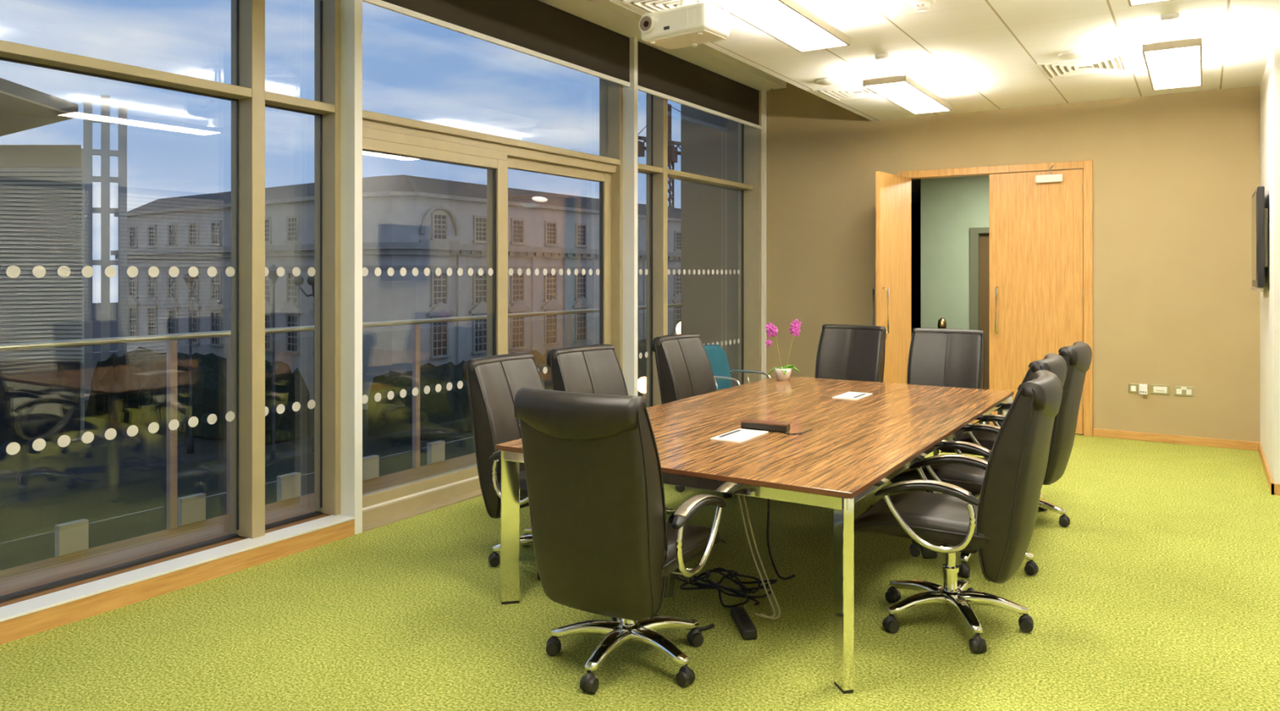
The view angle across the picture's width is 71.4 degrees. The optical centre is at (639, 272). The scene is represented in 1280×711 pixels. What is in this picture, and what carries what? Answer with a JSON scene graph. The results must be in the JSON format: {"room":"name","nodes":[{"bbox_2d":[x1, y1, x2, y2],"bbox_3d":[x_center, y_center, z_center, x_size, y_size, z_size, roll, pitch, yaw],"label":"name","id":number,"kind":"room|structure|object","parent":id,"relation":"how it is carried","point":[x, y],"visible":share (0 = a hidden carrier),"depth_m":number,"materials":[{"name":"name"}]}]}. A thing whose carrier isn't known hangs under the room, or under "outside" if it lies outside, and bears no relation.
{"room":"conference room","nodes":[
{"label":"conference room","id":0,"kind":"room"},
{"bbox_2d":[0,510,329,607],"bbox_3d":[-2.633,1.474,4.050,0.240,0.092,2.919,0,0,32],"label":"wall window","id":1,"kind":"structure","parent":0,"point":[147,564],"depth_m":4.36,"materials":[{"name":"grey metal"}]},
{"bbox_2d":[0,0,340,603],"bbox_3d":[-2.612,-0.325,4.037,0.190,3.510,2.919,0,0,32],"label":"window","id":2,"kind":"structure","parent":1,"relation":"on","point":[247,95],"depth_m":4.79,"materials":[{"name":"beige metal"}]},
{"bbox_2d":[0,514,355,622],"bbox_3d":[-2.492,1.422,3.961,0.154,0.012,2.919,0,0,32],"label":"sill","id":3,"kind":"structure","parent":1,"relation":"on","point":[16,610],"depth_m":4.24,"materials":[{"name":"white paint"}]},
{"bbox_2d":[507,195,547,201],"bbox_3d":[-5.962,2.263,46.192,0.343,12.515,3.437,0,0,40],"label":"street lamp","id":4,"kind":"object","parent":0,"point":[535,198],"visible":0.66,"depth_m":46.49,"materials":[{"name":"grey metal"}]},
{"bbox_2d":[0,434,1279,710],"bbox_3d":[0.464,1.580,3.522,5.980,0.120,12.050,0,0,32],"label":"floor","id":5,"kind":"structure","parent":0,"point":[1160,591],"depth_m":3.83,"materials":[{"name":"green carpet"}]},
{"bbox_2d":[0,519,355,644],"bbox_3d":[-3.282,1.474,2.593,0.020,0.092,6.076,0,0,32],"label":"baseboard","id":6,"kind":"structure","parent":5,"relation":"on","point":[28,624],"depth_m":4.20,"materials":[{"name":"brown wood"}]},
{"bbox_2d":[340,0,362,534],"bbox_3d":[-1.754,-0.260,5.255,0.280,3.560,0.057,0,0,32],"label":"post","id":7,"kind":"object","parent":5,"relation":"on","point":[351,11],"visible":0.47,"depth_m":5.19,"materials":[{"name":"white metal"}]},
{"bbox_2d":[362,77,622,532],"bbox_3d":[-0.995,-0.280,6.548,0.380,3.600,2.941,0,0,32],"label":"window","id":8,"kind":"structure","parent":5,"relation":"on","point":[382,134],"depth_m":6.42,"materials":[{"name":"beige metal"}]},
{"bbox_2d":[462,352,545,580],"bbox_3d":[-0.480,0.988,4.705,0.839,1.063,0.655,0,0,30],"label":"office chair","id":9,"kind":"object","parent":5,"relation":"on","point":[494,382],"visible":0.38,"depth_m":4.64,"materials":[{"name":"black leather"}]},
{"bbox_2d":[546,344,675,523],"bbox_3d":[-0.109,0.988,5.274,0.839,1.063,0.658,0,0,40],"label":"office chair","id":10,"kind":"object","parent":5,"relation":"on","point":[594,368],"visible":0.19,"depth_m":5.44,"materials":[{"name":"black leather"}]},
{"bbox_2d":[514,386,726,693],"bbox_3d":[-0.055,0.973,3.478,0.652,1.093,0.839,0,0,30],"label":"office chair","id":11,"kind":"object","parent":5,"relation":"on","point":[604,543],"visible":1,"depth_m":3.18,"materials":[{"name":"brown leather"}]},
{"bbox_2d":[622,36,637,395],"bbox_3d":[-0.152,-0.260,7.789,0.280,3.560,0.057,0,0,32],"label":"post","id":12,"kind":"object","parent":5,"relation":"on","point":[629,93],"visible":0.26,"depth_m":7.72,"materials":[{"name":"white metal"}]},
{"bbox_2d":[653,614,714,631],"bbox_3d":[0.176,1.506,3.842,0.298,0.027,0.065,0,0,32],"label":"cable","id":13,"kind":"object","parent":5,"relation":"on","point":[711,625],"visible":0.38,"depth_m":3.78,"materials":[{"name":"black plastic"}]},
{"bbox_2d":[651,333,731,497],"bbox_3d":[0.537,0.988,6.313,0.839,1.063,0.656,0,0,36],"label":"office chair","id":14,"kind":"object","parent":5,"relation":"on","point":[684,370],"visible":0.24,"depth_m":6.40,"materials":[{"name":"black leather"}]},
{"bbox_2d":[637,89,761,408],"bbox_3d":[0.552,-0.280,8.973,0.265,3.600,2.699,0,0,32],"label":"window","id":15,"kind":"structure","parent":5,"relation":"on","point":[748,185],"depth_m":9.28,"materials":[{"name":"beige metal"}]},
{"bbox_2d":[637,40,761,128],"bbox_3d":[0.648,-1.817,8.886,0.026,0.425,2.644,0,0,32],"label":"roller blind","id":16,"kind":"object","parent":15,"relation":"attached to","point":[662,74],"visible":0.95,"depth_m":8.70,"materials":[{"name":"brown fabric"}]},
{"bbox_2d":[675,567,777,608],"bbox_3d":[0.408,1.485,4.225,0.405,0.057,0.484,0,0,-44],"label":"cable tangle","id":17,"kind":"object","parent":5,"relation":"on","point":[713,585],"visible":0.95,"depth_m":4.23,"materials":[{"name":"black plastic"}]},
{"bbox_2d":[703,344,771,391],"bbox_3d":[0.806,1.083,7.869,0.606,0.846,0.542,0,0,38],"label":"chair","id":18,"kind":"object","parent":5,"relation":"on","point":[717,356],"visible":0.4,"depth_m":8.06,"materials":[{"name":"teal fabric"}]},
{"bbox_2d":[730,606,756,639],"bbox_3d":[0.443,1.496,3.807,0.060,0.047,0.260,0,0,-6],"label":"power strip","id":19,"kind":"object","parent":5,"relation":"on","point":[740,615],"visible":1,"depth_m":3.75,"materials":[{"name":"black plastic"}]},
{"bbox_2d":[495,376,1013,693],"bbox_3d":[0.910,1.151,5.003,1.683,0.738,3.230,0,0,32],"label":"conference table","id":20,"kind":"object","parent":5,"relation":"on","point":[863,435],"visible":0.83,"depth_m":4.09,"materials":[{"name":"brown wood"}]},
{"bbox_2d":[737,494,775,618],"bbox_3d":[0.528,1.207,4.080,0.102,0.620,0.381,0,0,-7],"label":"cable","id":21,"kind":"object","parent":20,"relation":"hanging from","point":[739,498],"visible":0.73,"depth_m":4.06,"materials":[{"name":"beige plastic"}]},
{"bbox_2d":[742,495,780,619],"bbox_3d":[0.554,1.207,4.078,0.102,0.620,0.396,0,0,-7],"label":"cable","id":22,"kind":"object","parent":20,"relation":"hanging from","point":[744,496],"visible":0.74,"depth_m":4.05,"materials":[{"name":"beige plastic"}]},
{"bbox_2d":[740,418,791,432],"bbox_3d":[0.627,0.768,4.454,0.244,0.042,0.074,0,0,28],"label":"box","id":23,"kind":"object","parent":20,"relation":"on","point":[746,424],"visible":1,"depth_m":4.43,"materials":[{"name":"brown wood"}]},
{"bbox_2d":[766,498,795,580],"bbox_3d":[0.667,1.206,4.368,0.235,0.623,0.096,0,0,-13],"label":"cable","id":24,"kind":"object","parent":20,"relation":"hanging from","point":[768,500],"visible":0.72,"depth_m":4.33,"materials":[{"name":"black plastic"}]},
{"bbox_2d":[764,319,801,380],"bbox_3d":[1.058,0.565,6.552,0.229,0.447,0.174,0,0,32],"label":"potted orchid","id":25,"kind":"object","parent":20,"relation":"on","point":[784,373],"visible":1,"depth_m":6.54,"materials":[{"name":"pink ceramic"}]},
{"bbox_2d":[784,428,812,435],"bbox_3d":[0.799,0.787,4.392,0.197,0.006,0.055,0,0,-37],"label":"cable","id":26,"kind":"object","parent":20,"relation":"on","point":[811,428],"visible":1,"depth_m":4.35,"materials":[{"name":"black plastic"}]},
{"bbox_2d":[814,324,886,382],"bbox_3d":[1.541,0.973,6.928,0.652,1.093,0.839,0,0,34],"label":"office chair","id":27,"kind":"object","parent":5,"relation":"on","point":[844,352],"visible":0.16,"depth_m":7.12,"materials":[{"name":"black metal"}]},
{"bbox_2d":[906,328,985,492],"bbox_3d":[2.151,0.973,6.436,0.652,1.093,0.839,0,0,31],"label":"office chair","id":28,"kind":"object","parent":5,"relation":"on","point":[937,357],"visible":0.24,"depth_m":6.64,"materials":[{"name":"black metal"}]},
{"bbox_2d":[853,369,1062,653],"bbox_3d":[1.364,0.973,3.856,0.839,1.093,0.657,0,0,30],"label":"office chair","id":29,"kind":"object","parent":5,"relation":"on","point":[999,525],"visible":1,"depth_m":3.60,"materials":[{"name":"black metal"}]},
{"bbox_2d":[889,353,1066,577],"bbox_3d":[1.781,0.973,4.691,0.839,1.093,0.658,0,0,32],"label":"office chair","id":30,"kind":"object","parent":5,"relation":"on","point":[971,478],"visible":0.3,"depth_m":4.49,"materials":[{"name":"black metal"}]},
{"bbox_2d":[940,341,1092,527],"bbox_3d":[2.323,0.973,5.511,0.839,1.093,0.652,0,0,34],"label":"office chair","id":31,"kind":"object","parent":5,"relation":"on","point":[1077,357],"visible":0.34,"depth_m":5.21,"materials":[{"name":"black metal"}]},
{"bbox_2d":[911,202,920,337],"bbox_3d":[6.958,0.145,14.471,6.700,2.750,0.100,0,0,32],"label":"wall","id":32,"kind":"structure","parent":0,"point":[915,206],"depth_m":15.73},
{"bbox_2d":[608,0,1279,120],"bbox_3d":[1.115,-1.910,3.111,4.440,0.640,12.050,0,0,32],"label":"ceiling","id":33,"kind":"structure","parent":0,"point":[975,55],"depth_m":6.26,"materials":[{"name":"tile"}]},
{"bbox_2d":[622,0,733,16],"bbox_3d":[0.304,-1.584,5.309,0.584,0.012,0.584,0,0,32],"label":"ceiling vent","id":34,"kind":"object","parent":33,"relation":"in","point":[646,6],"visible":0.22,"depth_m":5.26,"materials":[{"name":"white plastic"}]},
{"bbox_2d":[639,0,728,48],"bbox_3d":[0.230,-1.402,4.696,0.412,0.376,0.285,0,0,37],"label":"projector","id":35,"kind":"object","parent":33,"relation":"hanging from","point":[686,24],"visible":1,"depth_m":4.62,"materials":[{"name":"white plastic"}]},
{"bbox_2d":[686,8,695,25],"bbox_3d":[0.262,-1.300,4.530,0.054,0.080,0.006,0,0,37],"label":"projector vent","id":36,"kind":"object","parent":35,"relation":"attached to","point":[691,10],"depth_m":4.53,"materials":[{"name":"white plastic"}]},
{"bbox_2d":[706,0,850,52],"bbox_3d":[0.797,-1.508,5.080,0.330,0.164,1.440,0,0,32],"label":"pendant light","id":37,"kind":"object","parent":33,"relation":"hanging from","point":[788,21],"visible":1,"depth_m":5.12,"materials":[{"name":"beige plastic"}]},
{"bbox_2d":[816,77,842,84],"bbox_3d":[1.568,-1.580,7.385,0.210,0.020,0.210,0,0,32],"label":"ceiling speaker","id":38,"kind":"object","parent":33,"relation":"attached to","point":[828,81],"visible":1,"depth_m":7.34,"materials":[{"name":"white plastic"}]},
{"bbox_2d":[813,84,880,101],"bbox_3d":[1.907,-1.584,7.845,0.584,0.012,0.584,0,0,32],"label":"ceiling vent","id":39,"kind":"object","parent":33,"relation":"in","point":[851,91],"visible":0.73,"depth_m":7.87,"materials":[{"name":"white plastic"}]},
{"bbox_2d":[875,53,888,60],"bbox_3d":[1.768,-1.575,6.513,0.100,0.030,0.100,0,0,32],"label":"ceiling rose","id":40,"kind":"object","parent":33,"relation":"attached to","point":[881,56],"visible":1,"depth_m":6.48,"materials":[{"name":"white plastic"}]},
{"bbox_2d":[862,62,951,114],"bbox_3d":[2.229,-1.508,7.345,0.330,0.164,1.440,0,0,32],"label":"pendant light","id":41,"kind":"object","parent":33,"relation":"hanging from","point":[902,91],"visible":1,"depth_m":7.12,"materials":[{"name":"beige"}]},
{"bbox_2d":[866,81,948,113],"bbox_3d":[2.229,-1.436,7.345,0.302,0.012,1.408,0,0,32],"label":"diffuser","id":42,"kind":"object","parent":41,"relation":"attached to","point":[911,96],"depth_m":7.26,"materials":[{"name":"white plastic"}]},
{"bbox_2d":[908,0,935,11],"bbox_3d":[1.639,-1.556,5.175,0.150,0.068,0.150,0,0,32],"label":"smoke detector","id":43,"kind":"object","parent":33,"relation":"attached to","point":[919,5],"visible":1,"depth_m":5.14,"materials":[{"name":"white plastic"}]},
{"bbox_2d":[1057,49,1089,58],"bbox_3d":[3.148,-1.580,6.469,0.210,0.020,0.210,0,0,32],"label":"ceiling speaker","id":44,"kind":"object","parent":33,"relation":"attached to","point":[1074,54],"visible":1,"depth_m":6.43,"materials":[{"name":"white plastic"}]},
{"bbox_2d":[1036,53,1129,79],"bbox_3d":[3.428,-1.584,6.883,0.584,0.012,0.584,0,0,32],"label":"ceiling vent","id":45,"kind":"object","parent":33,"relation":"in","point":[1113,63],"visible":1,"depth_m":6.86,"materials":[{"name":"white plastic"}]},
{"bbox_2d":[1127,0,1171,6],"bbox_3d":[2.378,-1.508,4.081,0.330,0.164,1.440,0,0,32],"label":"pendant light","id":46,"kind":"object","parent":33,"relation":"hanging from","point":[1131,2],"visible":1,"depth_m":4.71,"materials":[{"name":"beige plastic"}]},
{"bbox_2d":[1130,0,1160,4],"bbox_3d":[2.378,-1.436,4.081,0.302,0.012,1.408,0,0,32],"label":"diffuser","id":47,"kind":"object","parent":46,"relation":"attached to","point":[1132,2],"depth_m":4.70,"materials":[{"name":"white plastic"}]},
{"bbox_2d":[1160,12,1178,22],"bbox_3d":[3.272,-1.575,5.503,0.100,0.030,0.100,0,0,32],"label":"ceiling rose","id":48,"kind":"object","parent":33,"relation":"attached to","point":[1172,16],"visible":1,"depth_m":5.47,"materials":[{"name":"white plastic"}]},
{"bbox_2d":[1142,23,1202,90],"bbox_3d":[3.773,-1.508,6.287,0.330,0.164,1.440,0,0,32],"label":"pendant light","id":49,"kind":"object","parent":33,"relation":"hanging from","point":[1171,61],"visible":1,"depth_m":6.05,"materials":[{"name":"beige plastic"}]},
{"bbox_2d":[1144,45,1199,88],"bbox_3d":[3.773,-1.436,6.287,0.302,0.012,1.408,0,0,32],"label":"diffuser","id":50,"kind":"object","parent":49,"relation":"attached to","point":[1168,67],"depth_m":6.17,"materials":[{"name":"white plastic"}]},
{"bbox_2d":[920,175,989,328],"bbox_3d":[5.526,0.145,10.183,4.540,2.750,0.120,0,0,32],"label":"wall","id":51,"kind":"structure","parent":0,"point":[950,206],"depth_m":11.16,"materials":[{"name":"green paint"}]},
{"bbox_2d":[969,226,989,389],"bbox_3d":[4.507,0.485,10.818,0.940,2.070,0.135,0,0,32],"label":"door","id":52,"kind":"structure","parent":51,"relation":"in","point":[979,237],"depth_m":10.98,"materials":[{"name":"grey"}]},
{"bbox_2d":[766,81,1260,442],"bbox_3d":[3.709,-0.355,8.657,5.980,3.950,0.140,0,0,32],"label":"wall","id":53,"kind":"structure","parent":0,"point":[1176,176],"depth_m":8.17,"materials":[{"name":"beige paint"}]},
{"bbox_2d":[761,90,766,379],"bbox_3d":[1.393,-0.260,10.012,0.045,3.560,0.045,0,0,32],"label":"trim","id":54,"kind":"structure","parent":53,"relation":"attached to","point":[763,92],"depth_m":9.99,"materials":[{"name":"white metal"}]},
{"bbox_2d":[872,160,1093,436],"bbox_3d":[3.238,0.240,8.459,1.832,2.559,0.980,0,0,32],"label":"door","id":55,"kind":"structure","parent":53,"relation":"in","point":[1041,215],"depth_m":8.57,"materials":[{"name":"brown wood"}]},
{"bbox_2d":[1128,382,1146,393],"bbox_3d":[4.506,1.050,8.065,0.146,0.086,0.011,0,0,32],"label":"socket plate","id":56,"kind":"object","parent":53,"relation":"attached to","point":[1133,388],"visible":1,"depth_m":8.08,"materials":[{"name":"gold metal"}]},
{"bbox_2d":[1138,383,1147,395],"bbox_3d":[4.524,1.052,8.009,0.068,0.092,0.062,0,0,32],"label":"plug","id":57,"kind":"object","parent":56,"relation":"attached to","point":[1143,388],"visible":1,"depth_m":7.98,"materials":[{"name":"white plastic"}]},
{"bbox_2d":[1151,384,1169,395],"bbox_3d":[4.653,1.050,7.970,0.146,0.086,0.014,0,0,32],"label":"socket plate","id":58,"kind":"object","parent":53,"relation":"attached to","point":[1155,388],"visible":1,"depth_m":7.97,"materials":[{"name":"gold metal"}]},
{"bbox_2d":[1093,428,1258,450],"bbox_3d":[3.346,1.482,8.794,4.560,0.075,0.018,0,0,32],"label":"baseboard","id":59,"kind":"structure","parent":53,"relation":"attached to","point":[1148,437],"depth_m":7.89,"materials":[{"name":"brown wood"}]},
{"bbox_2d":[1174,385,1193,396],"bbox_3d":[4.806,1.050,7.872,0.146,0.086,0.016,0,0,32],"label":"socket plate","id":60,"kind":"object","parent":53,"relation":"attached to","point":[1179,390],"visible":1,"depth_m":7.87,"materials":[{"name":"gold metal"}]},
{"bbox_2d":[1260,39,1279,484],"bbox_3d":[5.269,-0.035,6.548,1.090,3.110,1.760,0,0,32],"label":"wall","id":61,"kind":"structure","parent":0,"point":[1270,82],"depth_m":6.41,"materials":[{"name":"white paint"}]},
{"bbox_2d":[1251,186,1267,291],"bbox_3d":[4.779,-0.245,6.870,0.082,0.770,0.840,0,0,32],"label":"wall tv","id":62,"kind":"object","parent":61,"relation":"attached to","point":[1259,213],"visible":1,"depth_m":6.54,"materials":[{"name":"black plastic"}]},
{"bbox_2d":[1257,442,1279,495],"bbox_3d":[5.168,1.482,6.591,0.906,0.075,1.758,0,0,32],"label":"baseboard","id":63,"kind":"structure","parent":61,"relation":"attached to","point":[1274,488],"depth_m":6.44,"materials":[{"name":"brown wood"}]},
{"bbox_3d":[5.182,1.580,11.660,6.700,0.120,6.750,0,0,32],"label":"floor","id":64,"kind":"structure","parent":0,"visible":0},
{"bbox_2d":[937,317,946,328],"bbox_3d":[3.601,1.030,10.619,0.260,0.980,0.260,0,0,32],"label":"barrier post","id":65,"kind":"object","parent":64,"relation":"on","point":[942,323],"visible":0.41,"depth_m":10.58,"materials":[{"name":"gold metal"}]},
{"bbox_3d":[-1.421,-2.280,4.714,1.560,0.100,12.050,0,0,32],"label":"ceiling","id":66,"kind":"structure","parent":0,"visible":0},
{"bbox_2d":[537,0,786,90],"bbox_3d":[-1.754,-2.127,5.030,0.600,0.205,11.830,0,0,32],"label":"pelmet","id":67,"kind":"structure","parent":66,"relation":"attached to","point":[606,14],"depth_m":8.09,"materials":[{"name":"beige paint"}]},
{"bbox_2d":[362,0,630,86],"bbox_3d":[-0.877,-1.817,6.473,0.026,0.425,2.931,0,0,32],"label":"roller blind","id":68,"kind":"object","parent":67,"relation":"hanging from","point":[537,28],"visible":1,"depth_m":6.61,"materials":[{"name":"brown fabric"}]},
{"label":"outside","id":69,"kind":"structure","parent":0,"visible":0},
{"bbox_2d":[0,453,476,594],"bbox_3d":[-2.464,1.600,5.254,0.720,0.120,12.250,0,0,32],"label":"deck","id":70,"kind":"object","parent":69,"point":[19,577],"visible":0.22,"depth_m":5.13,"materials":[{"name":"brown wood"}]},
{"bbox_2d":[0,303,682,556],"bbox_3d":[-2.786,0.996,5.446,0.070,1.249,12.230,0,0,32],"label":"balcony balustrade","id":71,"kind":"object","parent":70,"relation":"on","point":[70,537],"visible":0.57,"depth_m":5.52,"materials":[{"name":"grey metal"}]},
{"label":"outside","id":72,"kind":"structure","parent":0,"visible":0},
{"bbox_2d":[680,103,737,386],"bbox_3d":[0.900,-0.330,10.539,0.800,4.700,0.280,0,0,32],"label":"wall","id":73,"kind":"structure","parent":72,"point":[708,141],"depth_m":10.42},
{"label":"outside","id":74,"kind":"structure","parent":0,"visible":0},
{"bbox_2d":[0,302,368,497],"bbox_3d":[-74.833,8.620,130.112,254.450,0.200,380.000,0,0,32],"label":"ground","id":75,"kind":"structure","parent":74,"point":[28,470],"depth_m":41.72,"materials":[{"name":"green plant"}]},
{"bbox_2d":[0,77,84,441],"bbox_3d":[-34.839,0.020,46.403,25.888,17.000,13.360,0,0,32],"label":"building","id":76,"kind":"structure","parent":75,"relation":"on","point":[42,186],"depth_m":45.20,"materials":[{"name":"beige paint"}]},
{"bbox_2d":[83,94,127,400],"bbox_3d":[-36.001,-1.680,60.005,2.520,20.400,0.540,0,0,-31],"label":"stone tower","id":77,"kind":"structure","parent":75,"relation":"on","point":[105,119],"depth_m":59.76,"materials":[{"name":"white stone"}]},
{"bbox_2d":[182,272,198,333],"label":"street lamp","id":78,"kind":"object","parent":75,"relation":"on","point":[190,281],"depth_m":41.95,"materials":[{"name":"grey metal"}]},
{"bbox_2d":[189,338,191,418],"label":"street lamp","id":79,"kind":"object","parent":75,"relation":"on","point":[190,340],"depth_m":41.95,"materials":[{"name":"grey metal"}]},
{"bbox_2d":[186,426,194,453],"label":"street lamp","id":80,"kind":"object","parent":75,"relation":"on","point":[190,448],"depth_m":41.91,"materials":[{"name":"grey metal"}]},
{"bbox_2d":[84,346,310,443],"bbox_3d":[-24.610,6.391,49.047,16.382,4.058,3.647,0,0,32],"label":"trees","id":81,"kind":"object","parent":75,"relation":"on","point":[131,388],"visible":0.65,"depth_m":47.60,"materials":[{"name":"green plant"}]},
{"bbox_2d":[0,391,646,570],"bbox_3d":[6.874,8.470,59.538,24.000,0.100,92.000,0,0,32],"label":"lawn","id":82,"kind":"structure","parent":75,"relation":"on","point":[122,507],"depth_m":33.31,"materials":[{"name":"green plant"}]},
{"bbox_2d":[267,263,279,328],"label":"street lamp","id":83,"kind":"object","parent":82,"relation":"on","point":[273,276],"depth_m":39.95,"materials":[{"name":"grey metal"}]},
{"bbox_2d":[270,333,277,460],"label":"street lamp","id":84,"kind":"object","parent":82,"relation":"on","point":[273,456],"depth_m":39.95,"materials":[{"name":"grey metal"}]},
{"bbox_2d":[292,275,314,325],"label":"street lamp","id":85,"kind":"object","parent":82,"relation":"on","point":[298,281],"depth_m":41.64,"materials":[{"name":"grey metal"}]},
{"bbox_2d":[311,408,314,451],"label":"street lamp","id":86,"kind":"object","parent":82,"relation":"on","point":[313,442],"depth_m":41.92,"materials":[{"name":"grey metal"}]},
{"bbox_2d":[313,330,314,399],"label":"street lamp","id":87,"kind":"object","parent":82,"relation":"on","point":[313,331],"depth_m":41.96,"materials":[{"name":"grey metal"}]},
{"bbox_2d":[368,333,674,444],"bbox_3d":[1.118,6.605,67.292,4.405,3.630,53.376,0,0,32],"label":"trees","id":88,"kind":"object","parent":82,"relation":"on","point":[445,412],"visible":0.16,"depth_m":45.31,"materials":[{"name":"green plant"}]},
{"bbox_2d":[110,174,680,409],"bbox_3d":[-13.140,1.145,89.636,37.100,14.750,63.604,0,0,32],"label":"stone building","id":89,"kind":"structure","parent":75,"relation":"on","point":[410,222],"depth_m":62.30,"materials":[{"name":"stone"}]},
{"bbox_2d":[637,377,646,399],"bbox_3d":[0.124,5.785,26.000,0.480,5.470,0.480,0,0,32],"label":"street lamp","id":90,"kind":"object","parent":75,"relation":"on","point":[642,382],"visible":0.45,"depth_m":25.83,"materials":[{"name":"grey metal"}]},
{"bbox_2d":[637,103,680,208],"bbox_3d":[12.162,-7.967,135.521,18.424,33.141,28.454,0,0,22],"label":"tower crane","id":91,"kind":"object","parent":75,"relation":"on","point":[673,153],"visible":0.21,"depth_m":129.19,"materials":[{"name":"black metal"}]},
{"bbox_2d":[675,321,680,333],"bbox_3d":[1.207,4.910,24.000,0.480,7.220,0.480,0,0,32],"label":"street lamp","id":92,"kind":"object","parent":75,"relation":"on","point":[678,326],"visible":0.1,"depth_m":23.88,"materials":[{"name":"grey metal"}]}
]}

